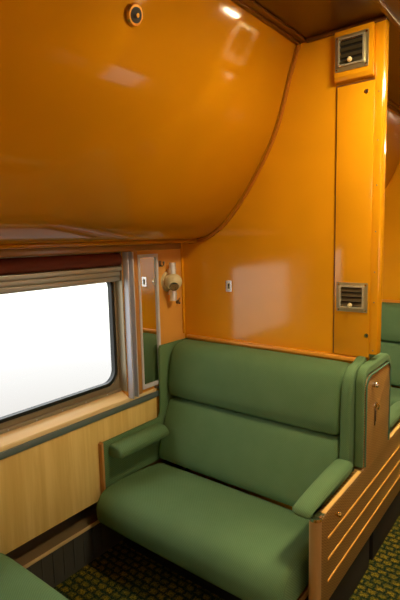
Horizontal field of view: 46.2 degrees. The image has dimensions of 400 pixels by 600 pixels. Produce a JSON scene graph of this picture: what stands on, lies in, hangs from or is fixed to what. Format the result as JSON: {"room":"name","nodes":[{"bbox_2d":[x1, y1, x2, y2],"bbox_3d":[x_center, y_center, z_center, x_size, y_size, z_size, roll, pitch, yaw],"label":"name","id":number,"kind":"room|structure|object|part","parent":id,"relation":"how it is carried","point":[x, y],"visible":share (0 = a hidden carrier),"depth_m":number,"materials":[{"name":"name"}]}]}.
{"room":"train carriage","nodes":[
{"label":"train carriage","id":0,"kind":"room"},
{"bbox_2d":[121,249,188,471],"bbox_3d":[-0.158,-0.020,2.742,0.200,2.370,7.850,4,9,38],"label":"wall","id":1,"kind":"structure","parent":0,"point":[171,322],"depth_m":2.56,"materials":[{"name":"paint"}]},
{"bbox_2d":[0,252,127,429],"bbox_3d":[-0.706,0.190,1.955,0.074,0.742,0.988,4,9,38],"label":"window","id":2,"kind":"structure","parent":1,"relation":"in","point":[117,379],"depth_m":2.30,"materials":[{"name":"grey metal"}]},
{"bbox_2d":[0,253,121,294],"bbox_3d":[-0.699,-0.104,1.906,0.062,0.137,0.973,4,9,38],"label":"roller shade","id":3,"kind":"object","parent":2,"relation":"attached to","point":[29,281],"visible":1,"depth_m":1.99,"materials":[{"name":"brown fabric"}]},
{"bbox_3d":[-0.695,-0.072,1.907,0.040,0.072,0.973,4,9,38],"label":"rail","id":4,"kind":"part","parent":3,"relation":"part of","materials":[{"name":"grey"}]},
{"bbox_2d":[0,388,158,459],"bbox_3d":[-0.677,0.551,1.987,0.064,0.096,1.410,4,9,38],"label":"window sill","id":5,"kind":"structure","parent":1,"relation":"attached to","point":[17,438],"depth_m":2.07,"materials":[{"name":"brown wood"}]},
{"bbox_2d":[0,397,158,554],"bbox_3d":[-0.657,0.796,2.008,0.010,0.396,1.380,4,9,38],"label":"wainscot panel","id":6,"kind":"object","parent":1,"relation":"attached to","point":[43,485],"visible":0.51,"depth_m":2.03,"materials":[{"name":"brown wood"}]},
{"bbox_2d":[0,243,180,257],"bbox_3d":[-0.606,-0.205,1.965,0.022,0.032,1.610,4,9,38],"label":"board","id":7,"kind":"object","parent":1,"relation":"attached to","point":[115,248],"visible":0.96,"depth_m":2.06,"materials":[{"name":"paint"}]},
{"bbox_2d":[6,461,187,587],"bbox_3d":[-0.705,1.130,2.094,0.149,0.283,1.897,4,9,38],"label":"baseboard heater","id":8,"kind":"object","parent":1,"relation":"attached to","point":[64,549],"visible":0.38,"depth_m":2.15,"materials":[{"name":"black metal"}]},
{"bbox_2d":[122,251,142,398],"bbox_3d":[-0.328,0.126,2.344,0.036,0.736,0.090,4,9,38],"label":"window post","id":9,"kind":"object","parent":1,"relation":"attached to","point":[130,266],"visible":1,"depth_m":2.33,"materials":[{"name":"silver metal"}]},
{"bbox_3d":[-0.324,0.122,2.367,0.014,0.736,0.048,4,9,38],"label":"casing","id":10,"kind":"part","parent":9,"relation":"part of","materials":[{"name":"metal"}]},
{"bbox_2d":[0,0,295,248],"bbox_3d":[-0.419,-0.618,1.601,0.706,0.872,1.884,4,9,38],"label":"upper berth","id":11,"kind":"object","parent":1,"relation":"attached to","point":[123,122],"visible":1,"depth_m":1.59,"materials":[{"name":"paint"}]},
{"bbox_2d":[131,7,141,22],"bbox_3d":[-0.188,-0.839,1.379,0.016,0.040,0.042,4,9,38],"label":"knob","id":12,"kind":"object","parent":11,"relation":"on","point":[136,12],"depth_m":1.38,"materials":[{"name":"black metal"}]},
{"bbox_2d":[137,254,160,389],"bbox_3d":[-0.263,0.111,2.444,0.014,0.697,0.146,4,9,38],"label":"mirror","id":13,"kind":"object","parent":1,"relation":"attached to","point":[148,276],"visible":0.84,"depth_m":2.44,"materials":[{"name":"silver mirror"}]},
{"bbox_2d":[161,262,181,300],"bbox_3d":[-0.139,-0.099,2.518,0.101,0.205,0.115,4,9,38],"label":"lamp","id":14,"kind":"object","parent":1,"relation":"attached to","point":[171,282],"visible":1,"depth_m":2.49,"materials":[{"name":"beige plastic"}]},
{"bbox_3d":[-0.144,-0.098,2.513,0.098,0.090,0.098,4,9,38],"label":"globe","id":15,"kind":"part","parent":14,"relation":"part of","materials":[{"name":"beige ceramic"}]},
{"bbox_2d":[180,243,185,332],"bbox_3d":[-0.096,-0.066,2.644,0.012,0.515,0.016,4,9,38],"label":"trim","id":16,"kind":"structure","parent":1,"relation":"attached to","point":[181,249],"depth_m":2.64,"materials":[{"name":"orange paint"}]},
{"bbox_2d":[385,107,399,188],"bbox_3d":[0.778,-0.847,3.123,0.706,0.872,1.887,4,9,38],"label":"upper berth","id":17,"kind":"object","parent":1,"relation":"attached to","point":[393,118],"visible":0.03,"depth_m":3.44,"materials":[{"name":"paint"}]},
{"bbox_2d":[54,515,399,599],"bbox_3d":[1.094,1.290,1.953,3.500,0.080,7.850,4,9,38],"label":"floor","id":18,"kind":"structure","parent":0,"point":[121,572],"depth_m":2.10,"materials":[{"name":"carpet"}]},
{"bbox_2d":[0,553,68,599],"bbox_3d":[-0.592,0.884,1.226,1.063,0.993,0.740,4,9,38],"label":"seat","id":19,"kind":"object","parent":18,"relation":"on","point":[16,582],"visible":1,"depth_m":1.59,"materials":[{"name":"green fabric"}]},
{"bbox_2d":[97,338,366,599],"bbox_3d":[0.121,0.748,2.132,1.063,0.993,0.740,4,9,38],"label":"seat","id":20,"kind":"object","parent":18,"relation":"on","point":[277,426],"visible":0.96,"depth_m":2.09,"materials":[{"name":"green fabric"}]},
{"bbox_3d":[-0.298,0.701,2.339,0.099,0.065,0.336,4,9,38],"label":"wall armrest","id":21,"kind":"part","parent":20,"relation":"part of","materials":[{"name":"green fabric"}]},
{"bbox_2d":[97,463,308,599],"bbox_3d":[0.027,0.981,2.064,0.976,0.182,0.460,4,9,38],"label":"seat cushion","id":22,"kind":"object","parent":20,"relation":"on","point":[250,547],"depth_m":1.93,"materials":[{"name":"green fabric"}]},
{"bbox_2d":[159,396,339,505],"bbox_3d":[0.225,0.715,2.299,0.962,0.328,0.259,4,9,38],"label":"cushion","id":23,"kind":"object","parent":20,"relation":"on","point":[276,460],"depth_m":2.20,"materials":[{"name":"green fabric"}]},
{"bbox_2d":[168,339,349,434],"bbox_3d":[0.250,0.400,2.302,0.965,0.298,0.185,4,9,38],"label":"cushion","id":24,"kind":"object","parent":20,"relation":"on","point":[298,394],"depth_m":2.19,"materials":[{"name":"green fabric"}]},
{"bbox_3d":[0.479,1.095,1.885,0.021,0.029,0.645,4,9,38],"label":"seat rail","id":25,"kind":"part","parent":20,"relation":"part of","materials":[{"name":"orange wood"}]},
{"bbox_3d":[0.478,0.706,1.785,0.078,0.060,0.431,4,9,38],"label":"armrest","id":26,"kind":"part","parent":20,"relation":"part of","materials":[{"name":"green fabric"}]},
{"bbox_2d":[309,353,399,599],"bbox_3d":[0.785,0.743,2.115,0.075,0.976,1.247,4,9,38],"label":"end panel","id":27,"kind":"object","parent":18,"relation":"on","point":[348,531],"visible":0.98,"depth_m":1.96,"materials":[{"name":"laminate"}]},
{"bbox_3d":[0.512,0.790,1.728,0.023,0.020,0.020,4,9,38],"label":"knob","id":28,"kind":"part","parent":27,"relation":"part of","materials":[{"name":"gold metal"}]},
{"bbox_3d":[0.743,0.358,1.981,0.025,0.024,0.024,4,9,38],"label":"latch knob","id":29,"kind":"part","parent":27,"relation":"part of","materials":[{"name":"silver metal"}]},
{"bbox_2d":[369,352,399,428],"bbox_3d":[0.606,0.655,2.748,1.063,0.993,0.740,4,9,38],"label":"seat","id":30,"kind":"object","parent":18,"relation":"on","point":[395,408],"visible":0.02,"depth_m":2.41,"materials":[{"name":"green fabric"}]},
{"bbox_3d":[1.020,0.603,2.474,0.078,0.060,0.431,4,9,38],"label":"armrest","id":31,"kind":"part","parent":30,"relation":"part of","materials":[{"name":"green fabric"}]},
{"bbox_2d":[381,302,399,405],"bbox_3d":[1.319,0.520,3.653,1.063,0.993,0.740,4,9,38],"label":"seat","id":32,"kind":"object","parent":18,"relation":"on","point":[390,317],"visible":0.11,"depth_m":3.67,"materials":[{"name":"green fabric"}]},
{"bbox_2d":[381,302,399,341],"bbox_3d":[1.448,0.171,3.823,0.965,0.298,0.185,4,9,38],"label":"cushion","id":33,"kind":"object","parent":32,"relation":"on","point":[390,317],"depth_m":3.69,"materials":[{"name":"green fabric"}]},
{"bbox_2d":[381,340,399,385],"bbox_3d":[1.423,0.487,3.820,0.962,0.328,0.259,4,9,38],"label":"cushion","id":34,"kind":"object","parent":32,"relation":"on","point":[390,347],"depth_m":3.65,"materials":[{"name":"green fabric"}]},
{"bbox_2d":[390,387,399,405],"bbox_3d":[1.225,0.753,3.586,0.976,0.182,0.460,4,9,38],"label":"seat cushion","id":35,"kind":"object","parent":32,"relation":"on","point":[395,392],"depth_m":3.37,"materials":[{"name":"green fabric"}]},
{"bbox_2d":[183,19,388,509],"bbox_3d":[0.349,0.020,2.349,1.081,2.370,0.058,4,9,38],"label":"wall","id":36,"kind":"structure","parent":0,"point":[276,251],"depth_m":2.19,"materials":[{"name":"orange paint"}]},
{"bbox_2d":[226,280,231,291],"bbox_3d":[0.151,-0.073,2.456,0.037,0.059,0.004,4,9,38],"label":"plate","id":37,"kind":"object","parent":36,"relation":"attached to","point":[228,283],"visible":1,"depth_m":2.45,"materials":[{"name":"silver metal"}]},
{"bbox_2d":[189,44,300,243],"bbox_3d":[0.192,-0.723,2.321,0.666,0.878,0.012,4,9,38],"label":"trim","id":38,"kind":"structure","parent":36,"relation":"attached to","point":[226,222],"depth_m":2.21,"materials":[{"name":"orange paint"}]},
{"bbox_2d":[231,0,305,44],"bbox_3d":[-0.132,-1.021,1.322,0.048,0.016,1.900,4,9,38],"label":"trim","id":39,"kind":"structure","parent":36,"relation":"attached to","point":[250,6],"depth_m":1.83,"materials":[{"name":"brown wood"}]},
{"bbox_2d":[187,334,355,361],"bbox_3d":[0.310,0.235,2.364,0.968,0.022,0.024,4,9,38],"label":"trim","id":40,"kind":"structure","parent":36,"relation":"attached to","point":[197,337],"depth_m":2.30,"materials":[{"name":"orange wood"}]},
{"bbox_2d":[306,15,386,42],"bbox_3d":[0.598,-1.118,1.937,0.338,0.018,0.012,4,9,38],"label":"trim","id":41,"kind":"structure","parent":36,"relation":"attached to","point":[384,17],"depth_m":1.94,"materials":[{"name":"brown wood"}]},
{"bbox_2d":[334,22,375,84],"bbox_3d":[0.633,-1.005,1.919,0.161,0.201,0.032,4,9,38],"label":"vent box","id":42,"kind":"object","parent":36,"relation":"attached to","point":[368,71],"visible":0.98,"depth_m":1.90,"materials":[{"name":"orange paint"}]},
{"bbox_2d":[335,29,368,72],"bbox_3d":[0.610,-1.011,1.897,0.137,0.138,0.029,4,9,38],"label":"air vent","id":43,"kind":"object","parent":42,"relation":"attached to","point":[352,53],"visible":1,"depth_m":1.90,"materials":[{"name":"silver metal"}]},
{"bbox_2d":[333,78,379,357],"bbox_3d":[0.662,-0.328,2.006,0.181,1.159,0.012,4,9,38],"label":"panel","id":44,"kind":"object","parent":36,"relation":"attached to","point":[355,101],"visible":1,"depth_m":2.00,"materials":[{"name":"orange paint"}]},
{"bbox_2d":[336,282,367,312],"bbox_3d":[0.656,-0.010,2.038,0.136,0.128,0.029,4,9,38],"label":"air vent","id":45,"kind":"object","parent":44,"relation":"attached to","point":[352,297],"visible":1,"depth_m":2.04,"materials":[{"name":"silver metal"}]},
{"bbox_2d":[373,0,399,31],"bbox_3d":[0.762,-1.113,1.854,0.020,0.014,7.850,4,9,38],"label":"trim","id":46,"kind":"structure","parent":36,"relation":"attached to","point":[379,3],"depth_m":1.79,"materials":[{"name":"brown wood"}]},
{"bbox_2d":[387,98,399,114],"bbox_3d":[1.066,-1.249,2.843,0.048,0.016,1.900,4,9,38],"label":"trim","id":47,"kind":"structure","parent":36,"relation":"attached to","point":[390,104],"depth_m":3.12,"materials":[{"name":"brown wood"}]},
{"bbox_2d":[253,0,399,106],"bbox_3d":[1.036,-1.139,1.635,3.500,0.080,7.850,4,9,38],"label":"ceiling","id":48,"kind":"structure","parent":0,"point":[309,18],"depth_m":1.84,"materials":[{"name":"paint"}]},
{"bbox_2d":[382,160,399,387],"bbox_3d":[1.547,-0.208,3.871,1.081,2.370,0.058,4,9,38],"label":"wall partition","id":49,"kind":"structure","parent":0,"point":[390,280],"depth_m":3.79,"materials":[{"name":"orange paint"}]},
{"bbox_2d":[382,299,399,302],"bbox_3d":[1.508,0.006,3.885,0.968,0.022,0.024,4,9,38],"label":"trim","id":50,"kind":"structure","parent":49,"relation":"attached to","point":[383,300],"depth_m":3.83,"materials":[{"name":"orange wood"}]},
{"bbox_2d":[385,161,399,192],"bbox_3d":[1.390,-0.951,3.843,0.666,0.878,0.012,4,9,38],"label":"trim","id":51,"kind":"structure","parent":49,"relation":"attached to","point":[397,169],"depth_m":3.72,"materials":[{"name":"orange paint"}]}
]}

